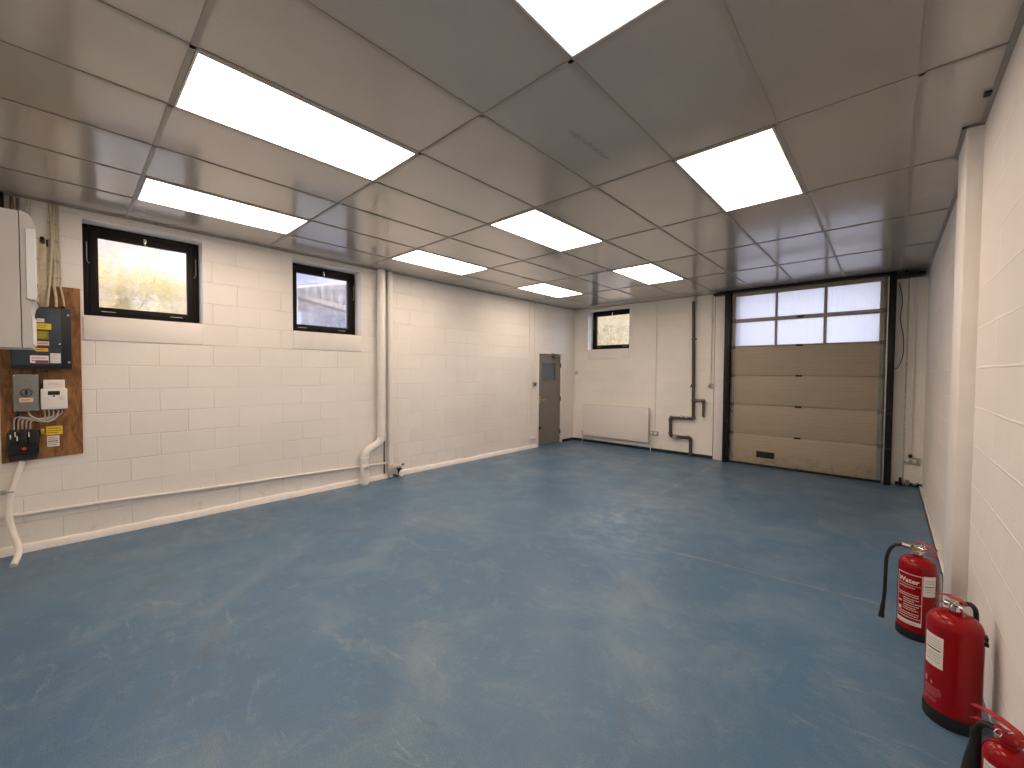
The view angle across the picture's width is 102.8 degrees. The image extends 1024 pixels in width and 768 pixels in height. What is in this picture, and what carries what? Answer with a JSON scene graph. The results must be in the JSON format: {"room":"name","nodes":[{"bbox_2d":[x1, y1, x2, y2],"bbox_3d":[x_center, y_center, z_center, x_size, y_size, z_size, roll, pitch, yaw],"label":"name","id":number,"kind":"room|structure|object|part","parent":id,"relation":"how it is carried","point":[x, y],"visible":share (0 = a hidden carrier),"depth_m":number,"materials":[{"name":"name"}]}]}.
{"room":"empty industrial unit","nodes":[
{"label":"empty industrial unit","id":0,"kind":"room"},
{"bbox_2d":[98,239,186,313],"bbox_3d":[-12.141,-3.001,10.854,5.300,8.850,8.200,2,2,43],"label":"sky","id":1,"kind":"structure","parent":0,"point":[152,259],"depth_m":10.39,"materials":[{"name":"white"}]},
{"bbox_2d":[0,194,573,547],"bbox_3d":[-1.530,-0.361,6.477,0.260,3.450,8.980,2,2,43],"label":"wall","id":2,"kind":"structure","parent":0,"point":[243,404],"depth_m":4.79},
{"bbox_2d":[0,191,3,207],"bbox_3d":[-4.192,-1.462,3.298,0.080,0.196,0.115,2,2,43],"label":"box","id":3,"kind":"object","parent":2,"relation":"attached to","point":[1,192],"visible":0.55,"depth_m":3.31,"materials":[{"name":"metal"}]},
{"bbox_2d":[9,196,13,209],"bbox_3d":[-4.139,-1.208,3.387,0.018,0.685,0.018,0,2,-25],"label":"riser pipe","id":4,"kind":"object","parent":2,"relation":"attached to","point":[10,197],"visible":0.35,"depth_m":3.37,"materials":[{"name":"grey plastic"}]},
{"bbox_2d":[0,461,25,567],"bbox_3d":[-4.055,1.044,3.313,0.379,0.796,0.150,2,2,43],"label":"duct","id":5,"kind":"object","parent":2,"relation":"attached to","point":[9,519],"visible":1,"depth_m":3.37,"materials":[{"name":"white paint"}]},
{"bbox_2d":[16,197,19,211],"bbox_3d":[-4.116,-1.209,3.412,0.018,0.685,0.018,0,2,-25],"label":"riser pipe","id":6,"kind":"object","parent":2,"relation":"attached to","point":[17,198],"visible":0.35,"depth_m":3.40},
{"bbox_2d":[25,199,27,213],"bbox_3d":[-4.084,-1.209,3.446,0.011,0.685,0.011,0,2,-25],"label":"riser pipe","id":7,"kind":"object","parent":2,"relation":"attached to","point":[26,202],"visible":0.35,"depth_m":3.43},
{"bbox_2d":[29,200,31,217],"bbox_3d":[-4.071,-1.210,3.461,0.011,0.685,0.011,0,2,-25],"label":"riser pipe","id":8,"kind":"object","parent":2,"relation":"attached to","point":[29,200],"visible":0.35,"depth_m":3.45,"materials":[{"name":"grey plastic"}]},
{"bbox_2d":[0,285,82,463],"bbox_3d":[-4.058,-0.099,3.534,0.022,1.510,0.469,2,2,43],"label":"board","id":9,"kind":"object","parent":2,"relation":"attached to","point":[62,436],"visible":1,"depth_m":3.60,"materials":[{"name":"brown wood"}]},
{"bbox_2d":[7,429,44,461],"bbox_3d":[-4.084,0.511,3.438,0.100,0.265,0.202,2,2,43],"label":"service fuse","id":10,"kind":"object","parent":9,"relation":"attached to","point":[24,444],"visible":1,"depth_m":3.41,"materials":[{"name":"black plastic"}]},
{"bbox_2d":[15,412,19,429],"bbox_3d":[-4.131,0.306,3.411,0.014,0.157,0.039,2,2,43],"label":"black tail","id":11,"kind":"object","parent":10,"relation":"attached to","point":[17,414],"visible":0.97,"depth_m":3.41,"materials":[{"name":"black plastic"}]},
{"bbox_2d":[12,374,39,411],"bbox_3d":[-4.076,0.073,3.434,0.097,0.307,0.141,2,2,43],"label":"switch","id":12,"kind":"object","parent":9,"relation":"attached to","point":[25,386],"visible":1,"depth_m":3.40,"materials":[{"name":"grey metal"}]},
{"bbox_2d":[27,410,59,421],"bbox_3d":[-4.009,0.277,3.501,0.186,0.106,0.038,-1,2,-44],"label":"cable","id":13,"kind":"object","parent":12,"relation":"attached to","point":[29,414],"visible":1,"depth_m":3.49,"materials":[{"name":"grey plastic"}]},
{"bbox_2d":[10,306,71,368],"bbox_3d":[-4.003,-0.403,3.482,0.118,0.548,0.342,2,2,43],"label":"box","id":14,"kind":"object","parent":9,"relation":"attached to","point":[53,350],"visible":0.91,"depth_m":3.48,"materials":[{"name":"black metal"}]},
{"bbox_2d":[40,380,67,409],"bbox_3d":[-3.978,0.091,3.552,0.082,0.256,0.156,2,2,43],"label":"meter","id":15,"kind":"object","parent":9,"relation":"attached to","point":[53,394],"visible":1,"depth_m":3.53,"materials":[{"name":"white plastic"}]},
{"bbox_2d":[13,410,45,429],"bbox_3d":[-4.077,0.299,3.456,0.023,0.159,0.181,2,2,41],"label":"cable","id":16,"kind":"object","parent":15,"relation":"attached to","point":[43,410],"visible":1,"depth_m":3.41,"materials":[{"name":"grey plastic"}]},
{"bbox_2d":[17,410,49,429],"bbox_3d":[-4.061,0.299,3.474,0.024,0.159,0.184,2,2,41],"label":"cable","id":17,"kind":"object","parent":15,"relation":"attached to","point":[48,410],"visible":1,"depth_m":3.44,"materials":[{"name":"grey plastic"}]},
{"bbox_2d":[21,409,54,428],"bbox_3d":[-4.046,0.298,3.491,0.024,0.159,0.187,2,2,41],"label":"cable","id":18,"kind":"object","parent":15,"relation":"attached to","point":[52,409],"visible":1,"depth_m":3.47,"materials":[{"name":"grey plastic"}]},
{"bbox_2d":[25,409,57,428],"bbox_3d":[-4.030,0.298,3.508,0.023,0.160,0.190,2,2,41],"label":"cable","id":19,"kind":"object","parent":15,"relation":"attached to","point":[56,409],"visible":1,"depth_m":3.48,"materials":[{"name":"grey plastic"}]},
{"bbox_2d":[29,409,62,428],"bbox_3d":[-4.014,0.297,3.526,0.023,0.160,0.194,2,2,41],"label":"cable","id":20,"kind":"object","parent":15,"relation":"attached to","point":[61,409],"visible":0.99,"depth_m":3.50,"materials":[{"name":"grey plastic"}]},
{"bbox_2d":[42,396,51,400],"bbox_3d":[-3.978,0.128,3.497,0.002,0.040,0.055,2,2,43],"label":"print","id":21,"kind":"object","parent":15,"relation":"attached to","point":[44,398],"depth_m":3.50,"materials":[{"name":"white plastic"}]},
{"bbox_2d":[46,382,61,385],"bbox_3d":[-3.959,-0.001,3.534,0.002,0.035,0.090,2,2,43],"label":"print","id":22,"kind":"object","parent":15,"relation":"on","point":[47,383],"depth_m":3.53,"materials":[{"name":"white paper"}]},
{"bbox_2d":[58,395,65,400],"bbox_3d":[-3.918,0.121,3.561,0.002,0.050,0.044,2,2,43],"label":"print","id":23,"kind":"object","parent":15,"relation":"attached to","point":[60,397],"depth_m":3.56,"materials":[{"name":"white plastic"}]},
{"bbox_2d":[38,238,47,306],"bbox_3d":[-4.042,-0.949,3.516,0.030,0.600,0.053,2,2,43],"label":"trunking","id":24,"kind":"object","parent":2,"relation":"attached to","point":[42,247],"depth_m":3.51,"materials":[{"name":"beige plastic"}]},
{"bbox_2d":[40,236,47,246],"bbox_3d":[-3.985,-1.217,3.473,0.162,0.060,0.055,2,2,43],"label":"wall bracket","id":25,"kind":"object","parent":2,"relation":"attached to","point":[42,239],"visible":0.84,"depth_m":3.47,"materials":[{"name":"metal"}]},
{"bbox_2d":[46,203,52,306],"bbox_3d":[-3.996,-1.113,3.522,0.032,0.892,0.063,0,2,-2],"label":"cable","id":26,"kind":"object","parent":2,"relation":"attached to","point":[49,204],"visible":1,"depth_m":3.53,"materials":[{"name":"beige plastic"}]},
{"bbox_2d":[52,204,57,306],"bbox_3d":[-3.975,-1.114,3.549,0.064,0.891,0.032,2,2,43],"label":"cable","id":27,"kind":"object","parent":2,"relation":"attached to","point":[53,205],"visible":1,"depth_m":3.56,"materials":[{"name":"beige plastic"}]},
{"bbox_2d":[56,205,64,305],"bbox_3d":[-3.945,-1.114,3.575,0.056,0.891,0.023,1,2,20],"label":"cable","id":28,"kind":"object","parent":2,"relation":"attached to","point":[57,206],"visible":1,"depth_m":3.58,"materials":[{"name":"beige plastic"}]},
{"bbox_2d":[82,224,198,322],"bbox_3d":[-3.731,-1.075,4.157,0.102,0.864,0.874,2,2,43],"label":"window","id":29,"kind":"structure","parent":2,"relation":"in","point":[91,234],"depth_m":4.06,"materials":[{"name":"black metal"}]},
{"bbox_2d":[83,316,202,344],"bbox_3d":[-3.594,-0.518,4.032,0.011,0.217,0.877,2,2,43],"label":"trim","id":30,"kind":"structure","parent":2,"relation":"attached to","point":[94,328],"depth_m":3.99,"materials":[{"name":"beige paint"}]},
{"bbox_2d":[0,462,386,518],"bbox_3d":[-3.064,1.129,4.645,0.038,0.148,3.620,2,2,43],"label":"pipe","id":31,"kind":"object","parent":2,"relation":"attached to","point":[95,502],"visible":1,"depth_m":4.16,"materials":[{"name":"white paint"}]},
{"bbox_2d":[0,473,387,557],"bbox_3d":[-3.063,1.371,4.651,0.042,0.072,3.640,2,2,43],"label":"baseboard","id":32,"kind":"structure","parent":2,"relation":"attached to","point":[38,545],"depth_m":4.16,"materials":[{"name":"beige paint"}]},
{"bbox_2d":[292,263,354,334],"bbox_3d":[-2.529,-1.104,5.462,0.102,0.864,0.876,2,2,43],"label":"window","id":33,"kind":"structure","parent":2,"relation":"in","point":[296,268],"depth_m":5.50,"materials":[{"name":"black metal"}]},
{"bbox_2d":[293,331,360,351],"bbox_3d":[-2.388,-0.549,5.340,0.011,0.215,0.881,2,2,43],"label":"trim","id":34,"kind":"structure","parent":2,"relation":"attached to","point":[301,340],"depth_m":5.30,"materials":[{"name":"beige paint"}]},
{"bbox_2d":[360,269,385,484],"bbox_3d":[-1.948,-0.113,5.712,0.158,2.993,0.386,2,2,39],"label":"pipe","id":35,"kind":"object","parent":2,"relation":"attached to","point":[364,458],"visible":1,"depth_m":5.75,"materials":[{"name":"white paint"}]},
{"bbox_2d":[384,440,384,473],"bbox_3d":[-1.854,-0.152,5.923,0.016,2.929,0.016,2,2,43],"label":"cable","id":36,"kind":"object","parent":2,"relation":"attached to","point":[384,440],"visible":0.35,"depth_m":5.95,"materials":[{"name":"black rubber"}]},
{"bbox_2d":[386,272,392,464],"bbox_3d":[-1.777,-0.219,5.948,0.100,2.793,0.100,2,2,43],"label":"pipe","id":37,"kind":"object","parent":2,"relation":"attached to","point":[389,427],"visible":0.91,"depth_m":5.92,"materials":[{"name":"white paint"}]},
{"bbox_2d":[387,463,403,476],"bbox_3d":[-1.709,1.269,6.037,0.140,0.197,0.267,2,2,43],"label":"outlet","id":38,"kind":"object","parent":2,"relation":"attached to","point":[390,468],"visible":0.98,"depth_m":6.00,"materials":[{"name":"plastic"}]},
{"bbox_2d":[401,444,536,474],"bbox_3d":[-0.576,1.311,7.348,0.042,0.072,3.220,2,2,43],"label":"baseboard","id":39,"kind":"structure","parent":2,"relation":"attached to","point":[457,461],"depth_m":7.07,"materials":[{"name":"beige paint"}]},
{"bbox_2d":[528,301,530,437],"bbox_3d":[0.358,-0.285,8.315,0.038,2.769,0.038,2,2,43],"label":"cable conduit","id":40,"kind":"object","parent":2,"relation":"attached to","point":[530,301],"visible":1,"depth_m":8.29,"materials":[{"name":"white paint"}]},
{"bbox_2d":[534,303,535,381],"bbox_3d":[0.466,-0.857,8.414,0.032,1.629,0.032,2,2,43],"label":"cable conduit","id":41,"kind":"object","parent":2,"relation":"attached to","point":[534,303],"visible":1,"depth_m":8.40,"materials":[{"name":"white paint"}]},
{"bbox_2d":[537,351,562,446],"bbox_3d":[0.771,0.311,8.905,0.387,2.000,0.872,2,2,43],"label":"door","id":42,"kind":"structure","parent":2,"relation":"in","point":[549,364],"depth_m":8.87,"materials":[{"name":"grey paint"}]},
{"bbox_3d":[0.781,-0.263,8.857,0.010,0.400,0.490,2,2,43],"label":"pane","id":43,"kind":"part","parent":42,"relation":"part of","materials":[{"name":"blue"}]},
{"bbox_2d":[0,440,994,767],"bbox_3d":[0.672,1.535,4.488,6.363,0.200,9.060,2,2,43],"label":"floor","id":44,"kind":"structure","parent":0,"point":[571,603],"depth_m":2.47,"materials":[{"name":"blue paint"}]},
{"bbox_2d":[878,541,941,642],"bbox_3d":[2.398,1.221,2.469,0.271,0.563,0.178,2,2,43],"label":"fire extinguisher","id":45,"kind":"object","parent":44,"relation":"on","point":[918,579],"visible":0.98,"depth_m":2.40,"materials":[{"name":"red paint"}]},
{"bbox_3d":[2.429,0.951,2.410,0.026,0.019,0.131,0,2,-9],"label":"squeeze lever","id":46,"kind":"part","parent":45,"relation":"part of","materials":[{"name":"red metal"}]},
{"bbox_3d":[2.429,0.990,2.407,0.024,0.037,0.127,0,2,-9],"label":"carry handle","id":47,"kind":"part","parent":45,"relation":"part of","materials":[{"name":"red metal"}]},
{"bbox_2d":[905,480,917,485],"bbox_3d":[5.561,1.384,5.689,0.137,0.075,0.037,2,2,43],"label":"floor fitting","id":48,"kind":"object","parent":44,"relation":"on","point":[906,481],"visible":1,"depth_m":5.70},
{"bbox_2d":[922,593,988,736],"bbox_3d":[1.991,1.237,1.840,0.196,0.560,0.194,2,2,43],"label":"fire extinguisher","id":49,"kind":"object","parent":44,"relation":"on","point":[956,641],"visible":0.96,"depth_m":1.79,"materials":[{"name":"red paint"}]},
{"bbox_3d":[1.984,0.967,1.849,0.026,0.019,0.106,0,2,-17],"label":"squeeze lever","id":50,"kind":"part","parent":49,"relation":"part of","materials":[{"name":"red metal"}]},
{"bbox_2d":[960,703,1023,767],"bbox_3d":[1.561,1.304,1.332,0.120,0.451,0.190,0,2,-21],"label":"fire extinguisher","id":51,"kind":"object","parent":44,"relation":"on","point":[1006,750],"visible":1,"depth_m":1.31,"materials":[{"name":"red paint"}]},
{"bbox_3d":[1.569,1.148,1.339,0.019,0.077,0.090,0,2,-7],"label":"swivel arm","id":52,"kind":"part","parent":51,"relation":"part of","materials":[{"name":"black rubber"}]},
{"bbox_3d":[1.575,1.127,1.333,0.024,0.037,0.137,0,2,1],"label":"carry handle","id":53,"kind":"part","parent":51,"relation":"part of","materials":[{"name":"red metal"}]},
{"bbox_3d":[1.575,1.088,1.327,0.026,0.019,0.141,0,2,1],"label":"squeeze lever","id":54,"kind":"part","parent":51,"relation":"part of","materials":[{"name":"red metal"}]},
{"bbox_2d":[0,0,1023,309],"bbox_3d":[0.692,-1.599,4.400,5.763,0.076,8.460,2,2,43],"label":"ceiling","id":55,"kind":"structure","parent":0,"point":[871,105],"depth_m":2.37,"materials":[{"name":"tile"}]},
{"bbox_2d":[137,178,307,233],"bbox_3d":[-2.560,-1.584,3.687,0.570,0.047,1.170,2,2,43],"label":"ceiling light","id":56,"kind":"object","parent":55,"relation":"attached to","point":[152,191],"visible":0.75,"depth_m":3.61,"materials":[{"name":"white plastic"}]},
{"bbox_2d":[174,50,415,180],"bbox_3d":[-1.237,-1.541,2.467,0.570,0.047,1.170,2,2,43],"label":"ceiling light","id":57,"kind":"object","parent":55,"relation":"attached to","point":[212,89],"visible":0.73,"depth_m":2.35,"materials":[{"name":"white plastic"}]},
{"bbox_2d":[391,250,487,274],"bbox_3d":[-0.934,-1.623,5.451,0.570,0.047,1.170,2,2,43],"label":"ceiling light","id":58,"kind":"object","parent":55,"relation":"attached to","point":[417,257],"visible":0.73,"depth_m":5.39,"materials":[{"name":"white plastic"}]},
{"bbox_2d":[490,209,601,250],"bbox_3d":[0.390,-1.581,4.232,0.570,0.047,1.170,2,2,43],"label":"ceiling light","id":59,"kind":"object","parent":55,"relation":"attached to","point":[534,225],"visible":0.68,"depth_m":4.16,"materials":[{"name":"white plastic"}]},
{"bbox_2d":[519,283,581,297],"bbox_3d":[0.693,-1.663,7.215,0.570,0.047,1.170,2,2,43],"label":"ceiling light","id":60,"kind":"object","parent":55,"relation":"attached to","point":[543,288],"visible":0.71,"depth_m":7.18,"materials":[{"name":"white plastic"}]},
{"bbox_2d":[514,0,664,57],"bbox_3d":[0.087,-1.499,1.248,0.570,0.047,1.170,2,2,43],"label":"ceiling light","id":61,"kind":"object","parent":55,"relation":"attached to","point":[575,26],"visible":1,"depth_m":1.66,"materials":[{"name":"white plastic"}]},
{"bbox_2d":[613,264,682,283],"bbox_3d":[2.016,-1.620,5.996,0.570,0.047,1.170,2,2,43],"label":"ceiling light","id":62,"kind":"object","parent":55,"relation":"attached to","point":[648,273],"visible":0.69,"depth_m":5.96,"materials":[{"name":"white plastic"}]},
{"bbox_2d":[675,127,803,211],"bbox_3d":[1.713,-1.538,3.012,0.570,0.047,1.170,2,2,43],"label":"ceiling light","id":63,"kind":"object","parent":55,"relation":"attached to","point":[756,168],"visible":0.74,"depth_m":2.92,"materials":[{"name":"white plastic"}]},
{"bbox_2d":[983,90,992,97],"bbox_3d":[2.437,-1.483,2.094,0.027,0.013,0.050,2,2,43],"label":"ceiling sensor","id":64,"kind":"object","parent":55,"relation":"attached to","point":[988,93],"visible":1,"depth_m":2.09,"materials":[{"name":"black plastic"}]},
{"bbox_2d":[573,269,928,484],"bbox_3d":[3.639,-0.361,7.642,5.763,3.450,0.260,2,2,43],"label":"wall","id":65,"kind":"structure","parent":0,"point":[629,382],"depth_m":7.86,"materials":[{"name":"white paint"}]},
{"bbox_2d":[574,392,574,436],"bbox_3d":[1.454,0.519,9.488,0.022,1.440,0.012,2,2,43],"label":"cable","id":66,"kind":"object","parent":65,"relation":"attached to","point":[574,392],"visible":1,"depth_m":9.49,"materials":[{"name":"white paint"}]},
{"bbox_2d":[588,349,628,358],"bbox_3d":[2.074,-0.650,8.894,0.990,0.207,0.011,2,2,43],"label":"trim","id":67,"kind":"structure","parent":65,"relation":"attached to","point":[606,353],"depth_m":8.87,"materials":[{"name":"beige paint"}]},
{"bbox_2d":[593,309,629,349],"bbox_3d":[2.240,-1.197,9.055,1.004,0.859,0.102,2,2,43],"label":"window","id":68,"kind":"structure","parent":65,"relation":"in","point":[596,315],"depth_m":9.18,"materials":[{"name":"black metal"}]},
{"bbox_2d":[582,404,650,450],"bbox_3d":[2.199,0.896,8.749,1.642,0.857,0.102,2,2,43],"label":"radiator","id":69,"kind":"object","parent":65,"relation":"attached to","point":[617,422],"visible":1,"depth_m":8.65,"materials":[{"name":"white metal"}]},
{"bbox_2d":[583,404,649,408],"bbox_3d":[2.188,0.476,8.733,1.532,0.018,0.074,2,2,43],"label":"grille","id":70,"kind":"object","parent":69,"relation":"attached to","point":[584,405],"depth_m":8.77,"materials":[{"name":"white metal"}]},
{"bbox_2d":[562,437,712,458],"bbox_3d":[2.412,1.310,8.341,3.091,0.055,0.430,2,2,43],"label":"baseboard","id":71,"kind":"structure","parent":65,"relation":"attached to","point":[572,438],"depth_m":8.42,"materials":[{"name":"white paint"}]},
{"bbox_2d":[649,431,657,435],"bbox_3d":[2.843,0.989,8.192,0.170,0.086,0.050,2,2,43],"label":"double socket","id":72,"kind":"object","parent":65,"relation":"attached to","point":[654,433],"visible":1,"depth_m":8.18,"materials":[{"name":"plastic"}]},
{"bbox_2d":[654,301,656,430],"bbox_3d":[2.868,-0.352,8.157,0.030,2.594,0.030,2,2,43],"label":"cable conduit","id":73,"kind":"object","parent":65,"relation":"attached to","point":[656,301],"visible":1,"depth_m":8.15,"materials":[{"name":"white paint"}]},
{"bbox_2d":[668,296,704,456],"bbox_3d":[3.291,-0.137,7.706,0.667,2.994,0.125,2,2,43],"label":"pipe","id":74,"kind":"object","parent":65,"relation":"attached to","point":[693,400],"visible":1,"depth_m":7.62,"materials":[{"name":"grey metal"}]},
{"bbox_2d":[710,294,712,383],"bbox_3d":[3.629,-0.808,7.443,0.036,1.634,0.036,2,2,43],"label":"cable conduit","id":75,"kind":"object","parent":65,"relation":"attached to","point":[712,294],"visible":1,"depth_m":7.43,"materials":[{"name":"white paint"}]},
{"bbox_2d":[712,298,715,456],"bbox_3d":[3.672,-0.142,7.426,0.013,2.964,0.009,2,2,43],"label":"cable","id":76,"kind":"object","parent":65,"relation":"attached to","point":[715,298],"visible":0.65,"depth_m":7.42,"materials":[{"name":"white plastic"}]},
{"bbox_2d":[713,296,724,459],"bbox_3d":[3.733,-0.122,7.363,0.160,2.990,0.030,2,2,43],"label":"trim","id":77,"kind":"structure","parent":65,"relation":"attached to","point":[720,300],"depth_m":7.35,"materials":[{"name":"beige paint"}]},
{"bbox_2d":[713,270,925,484],"bbox_3d":[4.602,-0.095,6.471,2.668,2.996,0.204,2,2,43],"label":"door","id":78,"kind":"structure","parent":65,"relation":"in","point":[805,368],"depth_m":6.39,"materials":[{"name":"beige metal"}]},
{"bbox_3d":[3.736,-0.022,7.152,0.043,1.099,0.028,2,2,43],"label":"pull chain","id":79,"kind":"part","parent":78,"relation":"part of","materials":[{"name":"black metal"}]},
{"bbox_3d":[4.116,-0.854,6.943,0.605,0.408,0.008,2,2,43],"label":"frosted pane","id":80,"kind":"part","parent":78,"relation":"part of","materials":[{"name":"white glass"}]},
{"bbox_3d":[4.119,-1.311,6.930,0.605,0.399,0.008,2,2,43],"label":"frosted pane","id":81,"kind":"part","parent":78,"relation":"part of","materials":[{"name":"white glass"}]},
{"bbox_3d":[4.234,1.187,6.840,0.260,0.104,0.018,2,2,43],"label":"vent plate","id":82,"kind":"part","parent":78,"relation":"part of","materials":[{"name":"black plastic"}]},
{"bbox_3d":[4.583,-0.839,6.512,0.615,0.408,0.008,2,2,43],"label":"frosted pane","id":83,"kind":"part","parent":78,"relation":"part of","materials":[{"name":"white glass"}]},
{"bbox_3d":[4.585,-1.296,6.500,0.615,0.399,0.008,2,2,43],"label":"frosted pane","id":84,"kind":"part","parent":78,"relation":"part of","materials":[{"name":"white glass"}]},
{"bbox_3d":[4.583,1.119,6.554,1.923,0.495,0.042,2,2,43],"label":"panel","id":85,"kind":"part","parent":78,"relation":"part of","materials":[{"name":"beige metal"}]},
{"bbox_3d":[4.586,0.619,6.540,1.923,0.496,0.042,2,2,43],"label":"panel","id":86,"kind":"part","parent":78,"relation":"part of","materials":[{"name":"beige metal"}]},
{"bbox_3d":[4.589,0.119,6.526,1.923,0.496,0.042,2,2,43],"label":"panel","id":87,"kind":"part","parent":78,"relation":"part of","materials":[{"name":"beige metal"}]},
{"bbox_3d":[4.592,-0.375,6.513,1.923,0.486,0.042,2,2,43],"label":"panel","id":88,"kind":"part","parent":78,"relation":"part of","materials":[{"name":"beige metal"}]},
{"bbox_3d":[4.595,-0.847,6.499,1.983,0.450,0.042,2,2,43],"label":"glazed frame","id":89,"kind":"part","parent":78,"relation":"part of","materials":[{"name":"white glass"}]},
{"bbox_3d":[4.598,-1.319,6.486,1.983,0.487,0.042,2,2,43],"label":"glazed frame","id":90,"kind":"part","parent":78,"relation":"part of","materials":[{"name":"white glass"}]},
{"bbox_3d":[4.579,-1.573,6.449,2.173,0.041,0.110,2,2,43],"label":"header rail","id":91,"kind":"part","parent":78,"relation":"part of","materials":[{"name":"metal"}]},
{"bbox_3d":[5.056,-0.823,6.077,0.612,0.408,0.008,2,2,43],"label":"frosted pane","id":92,"kind":"part","parent":78,"relation":"part of","materials":[{"name":"white glass"}]},
{"bbox_3d":[5.059,-1.281,6.064,0.612,0.399,0.008,2,2,43],"label":"frosted pane","id":93,"kind":"part","parent":78,"relation":"part of","materials":[{"name":"white glass"}]},
{"bbox_2d":[895,283,903,368],"bbox_3d":[5.459,-0.815,5.747,0.090,1.214,0.023,2,2,43],"label":"loose wire","id":94,"kind":"object","parent":65,"relation":"attached to","point":[899,283],"visible":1,"depth_m":5.74,"materials":[{"name":"black rubber"}]},
{"bbox_2d":[902,278,909,484],"bbox_3d":[5.516,-0.026,5.724,0.028,2.888,0.028,2,2,43],"label":"cable conduit","id":95,"kind":"object","parent":65,"relation":"attached to","point":[906,364],"visible":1,"depth_m":5.72,"materials":[{"name":"white plastic"}]},
{"bbox_2d":[895,481,921,486],"bbox_3d":[5.555,1.408,5.730,0.272,0.045,0.012,2,2,43],"label":"baseboard","id":96,"kind":"structure","parent":65,"relation":"attached to","point":[896,482],"depth_m":5.71,"materials":[{"name":"black paint"}]},
{"bbox_2d":[903,454,918,464],"bbox_3d":[5.553,1.045,5.692,0.156,0.128,0.054,2,2,43],"label":"double socket","id":97,"kind":"object","parent":65,"relation":"attached to","point":[909,459],"visible":1,"depth_m":5.68,"materials":[{"name":"plastic"}]},
{"bbox_2d":[909,277,916,453],"bbox_3d":[5.562,-0.229,5.668,0.036,2.480,0.036,2,2,43],"label":"cable conduit","id":98,"kind":"object","parent":65,"relation":"attached to","point":[915,292],"visible":1,"depth_m":5.66,"materials":[{"name":"white paint"}]},
{"bbox_2d":[942,124,984,613],"bbox_3d":[2.822,-0.012,2.557,0.078,3.028,0.415,2,2,43],"label":"wall","id":99,"kind":"structure","parent":0,"point":[971,156],"depth_m":2.42,"materials":[{"name":"beige paint"}]},
{"bbox_2d":[922,24,1023,749],"bbox_3d":[2.898,-0.218,2.397,0.260,3.450,8.980,2,2,43],"label":"wall","id":100,"kind":"structure","parent":0,"point":[996,539],"depth_m":1.91,"materials":[{"name":"white paint"}]},
{"bbox_2d":[919,486,943,575],"bbox_3d":[4.313,1.451,4.197,0.042,0.030,3.930,2,2,43],"label":"baseboard","id":101,"kind":"structure","parent":100,"relation":"attached to","point":[939,555],"depth_m":3.98,"materials":[{"name":"beige paint"}]},
{"bbox_3d":[-2.271,-0.218,1.232,5.763,3.450,0.260,2,2,43],"label":"wall","id":102,"kind":"structure","parent":0,"visible":0},
{"bbox_2d":[0,207,40,349],"bbox_3d":[-3.003,-0.604,2.337,0.434,1.048,0.400,2,2,43],"label":"boiler","id":103,"kind":"object","parent":102,"relation":"attached to","point":[20,300],"visible":1,"depth_m":2.29,"materials":[{"name":"grey metal"}]},
{"bbox_3d":[-3.027,-0.590,2.318,0.420,0.764,0.323,2,2,43],"label":"casing","id":104,"kind":"part","parent":103,"relation":"part of","materials":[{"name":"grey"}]},
{"bbox_3d":[-2.872,-0.686,2.452,0.402,0.395,0.040,2,2,43],"label":"panel","id":105,"kind":"part","parent":103,"relation":"part of","materials":[{"name":"white"}]},
{"label":"outside","id":106,"kind":"structure","parent":0,"visible":0},
{"bbox_3d":[1.395,1.614,8.952,70.000,0.100,75.000,2,2,43],"label":"ground","id":107,"kind":"structure","parent":106,"visible":0},
{"bbox_2d":[98,253,186,313],"bbox_3d":[-8.321,-0.603,9.152,1.788,4.310,2.762,2,2,43],"label":"tree","id":108,"kind":"object","parent":107,"relation":"on","point":[153,286],"visible":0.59,"depth_m":9.00,"materials":[{"name":"yellow plant"}]},
{"bbox_2d":[296,273,346,327],"bbox_3d":[-6.218,-2.322,16.495,4.400,7.250,8.100,2,2,43],"label":"outbuilding","id":109,"kind":"structure","parent":107,"relation":"on","point":[321,301],"depth_m":13.75,"materials":[{"name":"grey metal"}]},
{"bbox_2d":[598,315,628,344],"bbox_3d":[4.854,-1.099,18.149,8.500,4.850,0.300,2,2,43],"label":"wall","id":110,"kind":"structure","parent":107,"relation":"on","point":[613,330],"depth_m":18.08,"materials":[{"name":"brick"}]},
{"bbox_2d":[598,314,629,344],"bbox_3d":[3.735,-1.112,16.443,4.263,5.068,1.658,2,2,43],"label":"tree","id":111,"kind":"object","parent":107,"relation":"on","point":[606,334],"visible":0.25,"depth_m":16.00,"materials":[{"name":"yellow plant"}]}
]}

